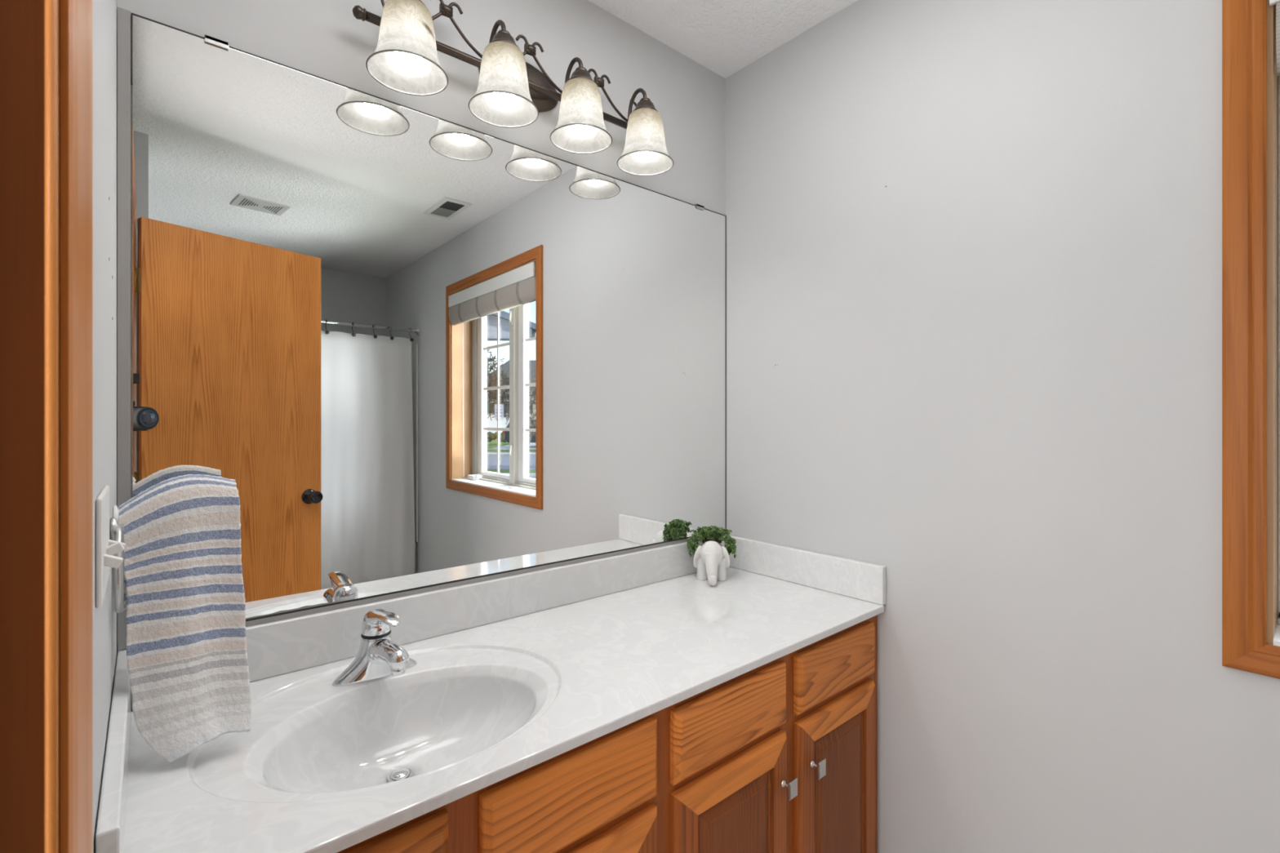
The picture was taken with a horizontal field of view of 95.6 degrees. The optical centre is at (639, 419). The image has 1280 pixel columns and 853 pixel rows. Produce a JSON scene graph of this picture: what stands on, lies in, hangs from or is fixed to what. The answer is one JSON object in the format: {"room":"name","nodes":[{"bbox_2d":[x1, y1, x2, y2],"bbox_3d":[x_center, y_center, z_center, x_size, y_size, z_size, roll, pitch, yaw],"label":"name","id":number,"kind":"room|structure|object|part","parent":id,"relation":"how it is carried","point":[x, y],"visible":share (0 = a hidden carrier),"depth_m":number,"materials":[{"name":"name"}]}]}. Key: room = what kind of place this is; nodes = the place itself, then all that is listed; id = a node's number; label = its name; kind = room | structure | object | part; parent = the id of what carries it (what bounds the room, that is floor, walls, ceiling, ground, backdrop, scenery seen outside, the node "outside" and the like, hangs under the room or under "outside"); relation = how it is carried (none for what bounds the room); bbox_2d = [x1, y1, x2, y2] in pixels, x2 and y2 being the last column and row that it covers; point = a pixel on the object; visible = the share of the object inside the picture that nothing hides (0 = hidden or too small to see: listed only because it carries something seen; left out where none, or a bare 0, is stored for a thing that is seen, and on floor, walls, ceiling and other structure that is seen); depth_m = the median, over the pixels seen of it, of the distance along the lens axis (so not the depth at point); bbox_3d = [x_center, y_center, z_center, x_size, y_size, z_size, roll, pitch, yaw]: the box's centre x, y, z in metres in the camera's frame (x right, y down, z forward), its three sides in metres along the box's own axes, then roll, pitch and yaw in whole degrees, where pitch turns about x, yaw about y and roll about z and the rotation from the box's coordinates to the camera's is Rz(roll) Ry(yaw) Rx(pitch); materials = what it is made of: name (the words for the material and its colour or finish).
{"room":"bathroom","nodes":[
{"label":"bathroom","id":0,"kind":"room"},
{"bbox_2d":[92,0,116,852],"bbox_3d":[0.258,0.072,-0.449,0.116,2.444,3.630,0,0,-40],"label":"wall","id":1,"kind":"structure","parent":0,"point":[104,11],"depth_m":0.65,"materials":[{"name":"grey paint"}]},
{"bbox_2d":[0,0,92,852],"bbox_3d":[-0.156,0.244,0.046,0.126,2.100,0.775,0,0,-40],"label":"trim","id":2,"kind":"structure","parent":1,"relation":"attached to","point":[46,46],"depth_m":0.32,"materials":[{"name":"brown wood"}]},
{"bbox_3d":[-0.344,0.245,0.355,0.010,2.097,0.060,0,0,-40],"label":"casing leg","id":3,"kind":"part","parent":2,"relation":"part of","materials":[{"name":"brown wood"}]},
{"bbox_2d":[95,484,125,608],"bbox_3d":[-0.562,0.129,0.619,0.019,0.106,0.150,0,0,-40],"label":"switch plate","id":4,"kind":"object","parent":1,"relation":"attached to","point":[105,548],"visible":1,"depth_m":0.58,"materials":[{"name":"white plastic"}]},
{"bbox_3d":[-0.568,0.129,0.614,0.005,0.106,0.150,0,0,-40],"label":"plate","id":5,"kind":"part","parent":4,"relation":"part of","materials":[{"name":"white plastic"}]},
{"bbox_2d":[112,505,119,521],"bbox_3d":[-0.724,0.140,0.907,0.145,0.056,0.040,0,0,-40],"label":"towel holder","id":6,"kind":"object","parent":1,"relation":"attached to","point":[115,512],"visible":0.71,"depth_m":0.85,"materials":[{"name":"white plastic"}]},
{"bbox_2d":[110,517,124,613],"bbox_3d":[-0.717,0.200,0.796,0.014,0.130,0.108,0,0,-40],"label":"towel ring","id":7,"kind":"object","parent":1,"relation":"attached to","point":[117,531],"visible":0.86,"depth_m":0.77,"materials":[{"name":"silver metal"}]},
{"bbox_2d":[117,474,251,762],"bbox_3d":[-0.689,0.283,0.879,0.150,0.388,0.175,0,0,-43],"label":"hand towel","id":8,"kind":"object","parent":7,"relation":"hanging from","point":[184,600],"visible":0.98,"depth_m":0.87,"materials":[{"name":"fabric"}]},
{"bbox_2d":[116,0,724,657],"bbox_3d":[-0.813,0.072,1.101,3.189,2.444,0.120,0,0,-40],"label":"wall","id":9,"kind":"structure","parent":0,"point":[322,38],"depth_m":1.45,"materials":[{"name":"grey paint"}]},
{"bbox_2d":[117,6,726,650],"bbox_3d":[-0.290,-0.152,1.462,1.525,1.076,0.008,0,0,-40],"label":"wall mirror","id":10,"kind":"object","parent":9,"relation":"attached to","point":[420,352],"visible":0.91,"depth_m":1.25,"materials":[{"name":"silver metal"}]},
{"bbox_2d":[131,538,724,711],"bbox_3d":[-0.288,0.437,1.456,1.484,0.101,0.020,0,0,-40],"label":"backsplash","id":11,"kind":"structure","parent":9,"relation":"attached to","point":[275,648],"depth_m":1.33,"materials":[{"name":"stone"}]},
{"bbox_2d":[351,0,673,175],"bbox_3d":[-0.238,-0.809,1.383,0.801,0.240,0.196,0,0,-40],"label":"vanity light","id":12,"kind":"object","parent":9,"relation":"attached to","point":[511,92],"visible":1,"depth_m":1.33,"materials":[{"name":"white glass"}]},
{"bbox_3d":[-0.464,-0.757,1.162,0.153,0.134,0.153,0,0,-40],"label":"lamp shade","id":13,"kind":"part","parent":12,"relation":"part of","materials":[{"name":"white glass"}]},
{"bbox_3d":[-0.464,-0.769,1.162,0.060,0.102,0.060,0,0,-40],"label":"bulb","id":14,"kind":"part","parent":12,"relation":"part of","materials":[{"name":"white glass"}]},
{"bbox_3d":[-0.428,-0.878,1.282,0.207,0.102,0.007,0,0,-40],"label":"scroll rod","id":15,"kind":"part","parent":12,"relation":"part of","materials":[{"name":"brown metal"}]},
{"bbox_3d":[-0.326,-0.865,1.324,0.010,0.082,0.078,0,0,-40],"label":"arm","id":16,"kind":"part","parent":12,"relation":"part of","materials":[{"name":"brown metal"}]},
{"bbox_3d":[-0.304,-0.757,1.298,0.153,0.134,0.153,0,0,-40],"label":"lamp shade","id":17,"kind":"part","parent":12,"relation":"part of","materials":[{"name":"white glass"}]},
{"bbox_3d":[-0.304,-0.769,1.298,0.060,0.102,0.060,0,0,-40],"label":"bulb","id":18,"kind":"part","parent":12,"relation":"part of","materials":[{"name":"white glass"}]},
{"bbox_3d":[-0.269,-0.878,1.418,0.207,0.102,0.007,0,0,-40],"label":"scroll rod","id":19,"kind":"part","parent":12,"relation":"part of","materials":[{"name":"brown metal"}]},
{"bbox_3d":[-0.167,-0.865,1.460,0.010,0.082,0.078,0,0,-40],"label":"arm","id":20,"kind":"part","parent":12,"relation":"part of","materials":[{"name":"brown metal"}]},
{"bbox_3d":[-0.145,-0.757,1.434,0.153,0.134,0.153,0,0,-40],"label":"lamp shade","id":21,"kind":"part","parent":12,"relation":"part of","materials":[{"name":"white glass"}]},
{"bbox_3d":[-0.145,-0.769,1.434,0.060,0.102,0.060,0,0,-40],"label":"bulb","id":22,"kind":"part","parent":12,"relation":"part of","materials":[{"name":"white glass"}]},
{"bbox_3d":[-0.110,-0.878,1.554,0.207,0.102,0.007,0,0,-40],"label":"scroll rod","id":23,"kind":"part","parent":12,"relation":"part of","materials":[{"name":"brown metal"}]},
{"bbox_3d":[-0.008,-0.865,1.595,0.010,0.082,0.078,0,0,-40],"label":"arm","id":24,"kind":"part","parent":12,"relation":"part of","materials":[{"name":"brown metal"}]},
{"bbox_3d":[0.014,-0.757,1.569,0.153,0.134,0.153,0,0,-40],"label":"lamp shade","id":25,"kind":"part","parent":12,"relation":"part of","materials":[{"name":"white glass"}]},
{"bbox_3d":[0.014,-0.769,1.569,0.060,0.102,0.060,0,0,-40],"label":"bulb","id":26,"kind":"part","parent":12,"relation":"part of","materials":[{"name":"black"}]},
{"bbox_2d":[588,0,857,78],"bbox_3d":[0.395,-1.210,-0.319,3.189,0.120,3.850,0,0,-40],"label":"ceiling","id":27,"kind":"structure","parent":0,"point":[724,37],"depth_m":1.69,"materials":[{"name":"white paint"}]},
{"bbox_2d":[724,0,1279,852],"bbox_3d":[1.540,0.072,0.642,0.201,2.444,3.630,0,0,-40],"label":"wall","id":28,"kind":"structure","parent":0,"point":[974,247],"depth_m":1.31,"materials":[{"name":"grey paint"}]},
{"bbox_2d":[1222,0,1279,679],"bbox_3d":[1.512,-0.206,0.664,0.216,1.302,1.183,0,0,-40],"label":"window","id":29,"kind":"structure","parent":28,"relation":"in","point":[1251,82],"depth_m":1.02,"materials":[{"name":"brown wood"}]},
{"bbox_2d":[1269,0,1279,75],"bbox_3d":[1.453,-0.207,0.616,0.080,1.153,1.063,0,0,-40],"label":"window blind","id":30,"kind":"object","parent":29,"relation":"attached to","point":[1277,2],"visible":1,"depth_m":0.99,"materials":[{"name":"white"}]},
{"bbox_3d":[1.516,0.387,0.667,0.205,0.008,1.059,0,0,-40],"label":"sill","id":31,"kind":"part","parent":29,"relation":"part of","materials":[{"name":"white plastic"}]},
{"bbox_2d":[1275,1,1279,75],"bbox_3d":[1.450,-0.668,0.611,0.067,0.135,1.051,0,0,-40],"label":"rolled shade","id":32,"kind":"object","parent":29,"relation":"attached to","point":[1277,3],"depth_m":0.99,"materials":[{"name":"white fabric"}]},
{"bbox_3d":[1.562,-0.206,0.706,0.085,1.178,1.059,0,0,-40],"label":"frame","id":33,"kind":"part","parent":29,"relation":"part of","materials":[{"name":"grey plastic"}]},
{"bbox_3d":[0.395,1.344,-0.319,3.189,0.100,3.850,0,0,-40],"label":"floor","id":34,"kind":"structure","parent":0,"visible":0},
{"bbox_2d":[337,615,877,852],"bbox_3d":[-0.104,0.900,1.241,1.520,0.788,0.584,0,0,-40],"label":"vanity cabinet","id":35,"kind":"object","parent":34,"relation":"on","point":[780,755],"visible":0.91,"depth_m":1.12,"materials":[{"name":"brown wood"}]},
{"bbox_3d":[-0.394,0.523,0.687,0.303,0.032,0.019,0,0,-40],"label":"rail","id":36,"kind":"part","parent":35,"relation":"part of","materials":[{"name":"brown wood"}]},
{"bbox_3d":[-0.381,0.595,0.672,0.327,0.135,0.019,0,0,-40],"label":"drawer","id":37,"kind":"part","parent":35,"relation":"part of","materials":[{"name":"brown wood"}]},
{"bbox_2d":[95,534,885,852],"bbox_3d":[-0.111,0.512,1.248,1.523,0.251,0.566,0,0,-40],"label":"countertop","id":38,"kind":"structure","parent":35,"relation":"on","point":[512,675],"depth_m":1.10,"materials":[{"name":"stone"}]},
{"bbox_2d":[331,608,417,687],"bbox_3d":[-0.473,0.427,1.080,0.156,0.136,0.174,0,0,-40],"label":"faucet","id":39,"kind":"object","parent":38,"relation":"on","point":[378,657],"visible":1,"depth_m":1.09,"materials":[{"name":"silver metal"}]},
{"bbox_3d":[-0.482,0.386,1.091,0.051,0.054,0.141,0,0,-40],"label":"lever handle","id":40,"kind":"part","parent":39,"relation":"part of","materials":[{"name":"silver metal"}]},
{"bbox_3d":[-0.463,0.437,1.068,0.046,0.062,0.143,0,0,-40],"label":"spout","id":41,"kind":"part","parent":39,"relation":"part of","materials":[{"name":"silver metal"}]},
{"bbox_2d":[686,525,736,586],"bbox_3d":[0.225,0.408,1.783,0.148,0.160,0.170,0,0,-34],"label":"planter","id":42,"kind":"object","parent":38,"relation":"on","point":[711,560],"visible":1,"depth_m":1.75,"materials":[{"name":"white ceramic"}]},
{"bbox_3d":[-0.108,0.523,0.931,0.304,0.032,0.019,0,0,-40],"label":"rail","id":43,"kind":"part","parent":35,"relation":"part of","materials":[{"name":"brown wood"}]},
{"bbox_3d":[-0.095,0.595,0.916,0.328,0.135,0.019,0,0,-40],"label":"drawer","id":44,"kind":"part","parent":35,"relation":"part of","materials":[{"name":"brown wood"}]},
{"bbox_3d":[-0.108,0.669,0.931,0.304,0.041,0.019,0,0,-40],"label":"rail","id":45,"kind":"part","parent":35,"relation":"part of","materials":[{"name":"brown wood"}]},
{"bbox_3d":[-0.095,0.925,0.916,0.328,0.488,0.019,0,0,-40],"label":"cabinet door","id":46,"kind":"part","parent":35,"relation":"part of","materials":[{"name":"brown wood"}]},
{"bbox_3d":[0.176,0.669,1.172,0.312,0.041,0.019,0,0,-40],"label":"rail","id":47,"kind":"part","parent":35,"relation":"part of","materials":[{"name":"brown wood"}]},
{"bbox_3d":[0.176,0.523,1.172,0.312,0.032,0.019,0,0,-40],"label":"rail","id":48,"kind":"part","parent":35,"relation":"part of","materials":[{"name":"brown wood"}]},
{"bbox_3d":[0.189,0.596,1.158,0.336,0.132,0.019,0,0,-40],"label":"drawer","id":49,"kind":"part","parent":35,"relation":"part of","materials":[{"name":"brown wood"}]},
{"bbox_3d":[0.189,0.925,1.158,0.336,0.488,0.019,0,0,-40],"label":"cabinet door","id":50,"kind":"part","parent":35,"relation":"part of","materials":[{"name":"brown wood"}]},
{"bbox_3d":[0.317,0.782,1.235,0.029,0.037,0.030,0,0,-40],"label":"knob","id":51,"kind":"part","parent":35,"relation":"part of","materials":[{"name":"grey metal"}]},
{"bbox_3d":[0.400,0.782,1.306,0.029,0.037,0.030,0,0,-40],"label":"knob","id":52,"kind":"part","parent":35,"relation":"part of","materials":[{"name":"grey metal"}]},
{"bbox_3d":[0.467,0.669,1.420,0.315,0.041,0.019,0,0,-40],"label":"rail","id":53,"kind":"part","parent":35,"relation":"part of","materials":[{"name":"brown wood"}]},
{"bbox_3d":[0.467,0.523,1.420,0.315,0.032,0.019,0,0,-40],"label":"rail","id":54,"kind":"part","parent":35,"relation":"part of","materials":[{"name":"brown wood"}]},
{"bbox_3d":[0.480,0.596,1.405,0.340,0.132,0.019,0,0,-40],"label":"drawer","id":55,"kind":"part","parent":35,"relation":"part of","materials":[{"name":"brown wood"}]},
{"bbox_3d":[0.480,0.925,1.405,0.340,0.488,0.019,0,0,-40],"label":"cabinet door","id":56,"kind":"part","parent":35,"relation":"part of","materials":[{"name":"brown wood"}]}
]}

